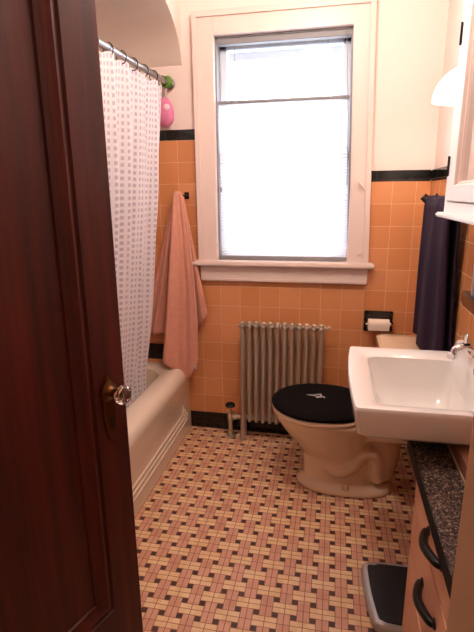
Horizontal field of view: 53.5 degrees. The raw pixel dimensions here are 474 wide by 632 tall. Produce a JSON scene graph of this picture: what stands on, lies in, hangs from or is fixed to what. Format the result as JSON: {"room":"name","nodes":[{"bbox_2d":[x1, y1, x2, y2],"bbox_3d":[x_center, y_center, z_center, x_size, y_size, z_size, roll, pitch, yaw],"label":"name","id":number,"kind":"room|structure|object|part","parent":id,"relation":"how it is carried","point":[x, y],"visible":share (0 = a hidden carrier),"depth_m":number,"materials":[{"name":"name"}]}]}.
{"room":"bathroom","nodes":[
{"label":"bathroom","id":0,"kind":"room"},
{"bbox_2d":[95,0,181,68],"bbox_3d":[-0.832,-1.300,1.610,0.800,0.470,1.630,2,15,11],"label":"ceiling","id":1,"kind":"structure","parent":0,"point":[147,31],"depth_m":2.28,"materials":[{"name":"beige paint"}]},
{"bbox_2d":[135,426,415,631],"bbox_3d":[-0.177,1.241,0.855,2.780,0.100,4.350,2,15,11],"label":"floor","id":2,"kind":"structure","parent":0,"point":[229,539],"depth_m":1.91,"materials":[{"name":"tile"}]},
{"bbox_2d":[126,362,190,517],"bbox_3d":[-0.810,0.658,2.124,0.774,0.402,1.597,2,15,11],"label":"bathtub","id":3,"kind":"object","parent":2,"relation":"on","point":[159,419],"visible":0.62,"depth_m":2.32,"materials":[{"name":"beige ceramic"}]},
{"bbox_2d":[225,402,239,438],"bbox_3d":[-0.027,0.598,2.712,0.089,0.205,0.068,2,15,11],"label":"radiator valve","id":4,"kind":"object","parent":2,"relation":"on","point":[230,416],"visible":1,"depth_m":2.70,"materials":[{"name":"metal"}]},
{"bbox_3d":[-0.038,0.509,2.690,0.060,0.022,0.059,2,15,11],"label":"valve handle","id":5,"kind":"part","parent":4,"relation":"part of","materials":[{"name":"black metal"}]},
{"bbox_2d":[238,320,330,440],"bbox_3d":[0.253,0.370,2.592,0.494,0.703,0.094,2,15,11],"label":"radiator","id":6,"kind":"object","parent":2,"relation":"on","point":[246,394],"visible":0.7,"depth_m":2.54,"materials":[{"name":"silver metal"}]},
{"bbox_3d":[0.033,0.645,2.678,0.030,0.131,0.032,2,15,11],"label":"leg","id":7,"kind":"part","parent":6,"relation":"part of","materials":[{"name":"silver metal"}]},
{"bbox_3d":[0.045,0.630,2.735,0.030,0.131,0.032,2,15,11],"label":"leg","id":8,"kind":"part","parent":6,"relation":"part of","materials":[{"name":"silver metal"}]},
{"bbox_2d":[272,334,419,498],"bbox_3d":[0.512,0.471,2.191,0.704,0.701,0.480,2,15,11],"label":"toilet","id":9,"kind":"object","parent":2,"relation":"on","point":[339,461],"visible":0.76,"depth_m":2.14,"materials":[{"name":"ceramic"}]},
{"bbox_3d":[0.385,0.398,2.198,0.447,0.029,0.398,2,15,11],"label":"lid","id":10,"kind":"part","parent":9,"relation":"part of","materials":[{"name":"black plastic"}]},
{"bbox_3d":[0.392,0.424,2.204,0.455,0.021,0.390,2,15,11],"label":"seat","id":11,"kind":"part","parent":9,"relation":"part of","materials":[{"name":"plastic"}]},
{"bbox_3d":[0.514,0.625,2.231,0.669,0.383,0.365,2,15,11],"label":"bowl","id":12,"kind":"part","parent":9,"relation":"part of","materials":[{"name":"ceramic"}]},
{"bbox_3d":[0.742,0.161,2.061,0.227,0.040,0.480,2,15,11],"label":"tank lid","id":13,"kind":"part","parent":9,"relation":"part of","materials":[{"name":"ceramic"}]},
{"bbox_2d":[361,562,407,631],"bbox_3d":[0.578,0.964,1.597,0.296,0.046,0.296,2,15,11],"label":"bathroom scale","id":14,"kind":"object","parent":2,"relation":"on","point":[384,584],"visible":0.61,"depth_m":1.60,"materials":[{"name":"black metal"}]},
{"bbox_2d":[402,481,449,631],"bbox_3d":[0.451,0.836,0.983,0.130,0.607,0.843,2,15,11],"label":"vanity cabinet","id":15,"kind":"object","parent":2,"relation":"on","point":[427,600],"visible":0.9,"depth_m":1.13,"materials":[{"name":"orange wood"}]},
{"bbox_3d":[0.427,0.976,1.028,0.008,0.274,0.831,2,15,11],"label":"drawer","id":16,"kind":"part","parent":15,"relation":"part of","materials":[{"name":"orange wood"}]},
{"bbox_3d":[0.437,0.675,1.112,0.040,0.046,0.166,2,15,11],"label":"handle","id":17,"kind":"part","parent":15,"relation":"part of","materials":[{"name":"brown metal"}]},
{"bbox_3d":[0.425,0.735,0.966,0.008,0.212,0.831,2,15,11],"label":"drawer","id":18,"kind":"part","parent":15,"relation":"part of","materials":[{"name":"orange wood"}]},
{"bbox_3d":[0.434,0.524,1.069,0.040,0.046,0.161,2,15,11],"label":"handle","id":19,"kind":"part","parent":15,"relation":"part of","materials":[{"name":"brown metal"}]},
{"bbox_2d":[407,440,464,597],"bbox_3d":[0.472,0.508,0.954,0.102,0.044,1.000,2,15,11],"label":"countertop","id":20,"kind":"structure","parent":15,"relation":"on","point":[441,486],"depth_m":1.15,"materials":[{"name":"stone"}]},
{"bbox_2d":[137,0,448,261],"bbox_3d":[-0.038,-0.533,2.580,2.240,2.460,0.140,2,15,11],"label":"wall","id":21,"kind":"structure","parent":0,"point":[410,41],"depth_m":2.21,"materials":[{"name":"beige paint"}]},
{"bbox_2d":[98,36,174,89],"bbox_3d":[-0.499,-0.972,1.632,0.061,0.074,1.600,2,15,11],"label":"shower rod","id":22,"kind":"object","parent":21,"relation":"attached to","point":[103,44],"depth_m":1.96,"materials":[{"name":"metal"}]},
{"bbox_2d":[99,51,161,408],"bbox_3d":[-0.560,-0.198,1.862,0.180,1.566,1.325,2,15,11],"label":"shower curtain","id":23,"kind":"object","parent":22,"relation":"hanging from","point":[131,102],"visible":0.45,"depth_m":2.12,"materials":[{"name":"white fabric"}]},
{"bbox_2d":[160,88,173,127],"bbox_3d":[-0.364,-1.056,2.371,0.090,0.198,0.066,9,18,33],"label":"sponge","id":24,"kind":"object","parent":22,"relation":"hanging from","point":[167,111],"visible":0.9,"depth_m":2.35,"materials":[{"name":"pink plastic"}]},
{"bbox_3d":[-0.349,-1.166,2.345,0.061,0.061,0.032,2,15,11],"label":"rubber cap","id":25,"kind":"part","parent":22,"relation":"part of","materials":[{"name":"green rubber"}]},
{"bbox_2d":[148,343,163,358],"bbox_3d":[-0.682,0.198,2.826,0.720,0.095,0.014,2,15,11],"label":"trim","id":26,"kind":"structure","parent":21,"relation":"attached to","point":[155,349],"depth_m":2.78,"materials":[{"name":"black tile"}]},
{"bbox_2d":[159,129,194,140],"bbox_3d":[-0.626,-0.954,2.511,0.880,0.052,0.014,2,15,11],"label":"trim","id":27,"kind":"structure","parent":21,"relation":"attached to","point":[187,134],"depth_m":2.44,"materials":[{"name":"black tile"}]},
{"bbox_2d":[191,0,376,284],"bbox_3d":[0.233,-0.830,2.411,0.958,1.309,0.205,2,15,11],"label":"window","id":28,"kind":"structure","parent":21,"relation":"in","point":[212,64],"depth_m":2.33,"materials":[{"name":"beige paint"}]},
{"bbox_2d":[216,29,351,261],"bbox_3d":[0.238,-0.825,2.394,0.675,1.084,0.047,2,15,11],"label":"cellular shade","id":29,"kind":"object","parent":28,"relation":"attached to","point":[284,161],"visible":1,"depth_m":2.42,"materials":[{"name":"white fabric"}]},
{"bbox_3d":[0.226,-1.071,2.332,0.652,0.014,0.027,2,15,11],"label":"rail","id":30,"kind":"part","parent":29,"relation":"part of","materials":[{"name":"white plastic"}]},
{"bbox_3d":[0.244,-0.311,2.528,0.673,0.022,0.027,2,15,11],"label":"rail","id":31,"kind":"part","parent":29,"relation":"part of","materials":[{"name":"white plastic"}]},
{"bbox_3d":[0.530,-0.990,2.269,0.037,0.690,0.003,2,15,11],"label":"lift cord","id":32,"kind":"part","parent":29,"relation":"part of","materials":[{"name":"white fabric"}]},
{"bbox_3d":[0.258,-0.838,2.489,0.605,1.030,0.022,2,15,11],"label":"storm frame","id":33,"kind":"part","parent":28,"relation":"part of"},
{"bbox_3d":[0.250,-0.840,2.448,0.677,1.086,0.053,2,15,11],"label":"sash","id":34,"kind":"part","parent":28,"relation":"part of","materials":[{"name":"white wood"}]},
{"bbox_2d":[147,140,430,416],"bbox_3d":[-0.049,-0.144,2.606,2.040,1.575,0.010,2,15,11],"label":"wall tile","id":35,"kind":"structure","parent":21,"relation":"attached to","point":[396,207],"depth_m":2.53,"materials":[{"name":"orange tile"}]},
{"bbox_2d":[182,192,188,198],"bbox_3d":[-0.282,-0.637,2.492,0.025,0.036,0.064,9,17,33],"label":"towel hook","id":36,"kind":"object","parent":35,"relation":"attached to","point":[186,194],"visible":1,"depth_m":2.51,"materials":[{"name":"brown metal"}]},
{"bbox_2d":[151,191,206,378],"bbox_3d":[-0.355,-0.143,2.576,0.377,1.050,0.100,1,15,5],"label":"bath towel","id":37,"kind":"object","parent":36,"relation":"hanging from","point":[179,306],"visible":0.96,"depth_m":2.58,"materials":[{"name":"pink fabric"}]},
{"bbox_2d":[363,310,392,331],"bbox_3d":[0.738,0.032,2.454,0.147,0.110,0.052,2,15,11],"label":"toilet paper holder","id":38,"kind":"object","parent":35,"relation":"attached to","point":[368,314],"visible":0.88,"depth_m":2.46,"materials":[{"name":"black ceramic"}]},
{"bbox_3d":[0.675,0.029,2.470,0.018,0.110,0.038,2,15,11],"label":"post","id":39,"kind":"part","parent":38,"relation":"part of","materials":[{"name":"black ceramic"}]},
{"bbox_2d":[368,319,389,330],"bbox_3d":[0.734,0.043,2.441,0.105,0.056,0.056,2,15,11],"label":"toilet paper roll","id":40,"kind":"object","parent":38,"relation":"in","point":[373,324],"visible":0.96,"depth_m":2.42,"materials":[{"name":"white paper"}]},
{"bbox_3d":[0.802,0.034,2.444,0.018,0.110,0.038,2,15,11],"label":"post","id":41,"kind":"part","parent":38,"relation":"part of","materials":[{"name":"black ceramic"}]},
{"bbox_2d":[191,410,406,444],"bbox_3d":[0.336,0.642,2.730,1.250,0.102,0.014,2,15,11],"label":"baseboard","id":42,"kind":"structure","parent":21,"relation":"attached to","point":[198,418],"depth_m":2.80,"materials":[{"name":"black tile"}]},
{"bbox_2d":[371,170,430,181],"bbox_3d":[0.786,-0.682,2.287,0.298,0.052,0.014,2,15,11],"label":"trim","id":43,"kind":"structure","parent":21,"relation":"attached to","point":[386,175],"depth_m":2.28,"materials":[{"name":"black tile"}]},
{"bbox_2d":[434,0,463,168],"bbox_3d":[0.798,-0.210,1.308,0.120,2.460,2.380,2,15,11],"label":"wall","id":44,"kind":"structure","parent":0,"point":[456,7],"depth_m":2.02,"materials":[{"name":"beige paint"}]},
{"bbox_2d":[348,340,473,445],"bbox_3d":[0.550,0.240,1.508,0.384,0.257,0.541,2,15,11],"label":"sink","id":45,"kind":"object","parent":44,"relation":"attached to","point":[406,395],"visible":0.96,"depth_m":1.53,"materials":[{"name":"white ceramic"}]},
{"bbox_2d":[447,333,473,359],"bbox_3d":[0.692,0.105,1.435,0.092,0.053,0.240,2,15,11],"label":"faucet","id":46,"kind":"object","parent":45,"relation":"on","point":[466,345],"visible":1,"depth_m":1.43,"materials":[{"name":"silver metal"}]},
{"bbox_3d":[0.692,0.106,1.435,0.092,0.051,0.031,2,15,11],"label":"spout","id":47,"kind":"part","parent":46,"relation":"part of","materials":[{"name":"silver metal"}]},
{"bbox_3d":[0.736,0.076,1.518,0.032,0.041,0.020,2,15,11],"label":"handle","id":48,"kind":"part","parent":46,"relation":"part of","materials":[{"name":"silver metal"}]},
{"bbox_2d":[431,166,446,180],"bbox_3d":[0.715,-0.396,1.196,0.015,0.052,2.226,2,15,11],"label":"trim","id":49,"kind":"structure","parent":44,"relation":"attached to","point":[439,173],"depth_m":2.07,"materials":[{"name":"black tile"}]},
{"bbox_2d":[432,67,457,105],"bbox_3d":[0.781,-0.843,1.715,0.122,0.129,0.236,2,15,11],"label":"wall sconce","id":50,"kind":"object","parent":44,"relation":"attached to","point":[444,93],"visible":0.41,"depth_m":1.68,"materials":[{"name":"white glass"}]},
{"bbox_2d":[430,179,473,347],"bbox_3d":[0.725,0.263,1.369,0.010,1.311,2.230,2,15,11],"label":"wall tile","id":51,"kind":"structure","parent":44,"relation":"attached to","point":[463,320],"depth_m":1.65,"materials":[{"name":"orange tile"}]},
{"bbox_2d":[420,193,437,202],"bbox_3d":[0.807,-0.458,1.848,0.072,0.046,0.614,2,15,11],"label":"towel bar","id":52,"kind":"object","parent":51,"relation":"attached to","point":[423,198],"visible":0.22,"depth_m":2.11,"materials":[{"name":"brown metal"}]},
{"bbox_2d":[413,195,460,350],"bbox_3d":[0.794,-0.158,1.881,0.082,0.626,0.459,2,15,11],"label":"towel","id":53,"kind":"object","parent":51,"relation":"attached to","point":[439,243],"visible":0.92,"depth_m":1.79,"materials":[{"name":"purple fabric"}]},
{"bbox_2d":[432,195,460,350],"bbox_3d":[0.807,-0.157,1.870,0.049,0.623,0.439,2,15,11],"label":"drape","id":54,"kind":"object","parent":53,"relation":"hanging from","point":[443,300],"depth_m":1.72,"materials":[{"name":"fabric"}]},
{"bbox_2d":[461,291,473,314],"bbox_3d":[0.706,-0.047,1.371,0.052,0.085,0.200,2,15,11],"label":"holder","id":55,"kind":"object","parent":51,"relation":"attached to","point":[467,300],"visible":1,"depth_m":1.40,"materials":[{"name":"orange ceramic"}]},
{"bbox_2d":[471,264,473,296],"bbox_3d":[0.703,-0.103,1.362,0.042,0.094,0.042,2,15,11],"label":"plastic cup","id":56,"kind":"object","parent":55,"relation":"in","point":[472,288],"visible":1,"depth_m":1.36,"materials":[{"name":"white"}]},
{"bbox_2d":[435,0,473,224],"bbox_3d":[0.645,-0.585,1.155,0.149,0.694,0.595,2,15,11],"label":"medicine cabinet","id":57,"kind":"object","parent":44,"relation":"attached to","point":[459,195],"visible":1,"depth_m":1.31,"materials":[{"name":"white paint"}]},
{"bbox_3d":[0.606,-0.576,1.157,0.020,0.576,0.464,2,15,11],"label":"cabinet door","id":58,"kind":"part","parent":57,"relation":"part of","materials":[{"name":"white paint"}]},
{"bbox_2d":[462,71,473,180],"bbox_3d":[0.615,-0.565,1.158,0.002,0.447,0.292,2,15,11],"label":"mirror","id":59,"kind":"object","parent":57,"relation":"attached to","point":[468,102],"depth_m":1.29,"materials":[{"name":"silver mirror"}]},
{"bbox_2d":[447,444,469,484],"bbox_3d":[0.570,0.790,0.981,0.094,0.695,1.170,2,15,11],"label":"wall","id":60,"kind":"structure","parent":0,"point":[460,452],"depth_m":1.25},
{"bbox_2d":[447,444,464,483],"bbox_3d":[0.524,0.486,0.942,0.005,0.004,0.970,2,15,11],"label":"trim","id":61,"kind":"structure","parent":60,"relation":"attached to","point":[447,444],"depth_m":1.27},
{"bbox_3d":[-0.243,0.069,0.281,2.780,2.460,0.120,2,15,11],"label":"wall","id":62,"kind":"structure","parent":0,"visible":0},
{"bbox_2d":[0,0,142,631],"bbox_3d":[-0.473,0.148,0.812,0.102,2.027,0.810,8,17,29],"label":"door","id":63,"kind":"structure","parent":62,"relation":"in","point":[69,559],"depth_m":1.00,"materials":[{"name":"brown wood"}]},
{"bbox_3d":[-0.506,0.074,0.811,0.011,1.616,0.616,8,17,29],"label":"panel","id":64,"kind":"part","parent":63,"relation":"part of","materials":[{"name":"brown wood"}]},
{"bbox_3d":[-0.494,0.076,0.805,0.019,1.612,0.612,8,17,29],"label":"panel moulding","id":65,"kind":"part","parent":63,"relation":"part of","materials":[{"name":"brown wood"}]},
{"bbox_3d":[-0.501,0.145,0.828,0.036,2.027,0.810,8,17,29],"label":"frame","id":66,"kind":"part","parent":63,"relation":"part of","materials":[{"name":"brown wood"}]},
{"bbox_3d":[-0.271,0.187,1.117,0.034,0.049,0.049,8,17,29],"label":"knob","id":67,"kind":"part","parent":63,"relation":"part of","materials":[{"name":"clear glass"}]},
{"bbox_2d":[446,416,473,631],"bbox_3d":[0.166,0.243,0.230,0.125,2.140,0.149,2,15,11],"label":"trim","id":68,"kind":"structure","parent":62,"relation":"attached to","point":[461,607],"depth_m":0.21,"materials":[{"name":"beige paint"}]}
]}

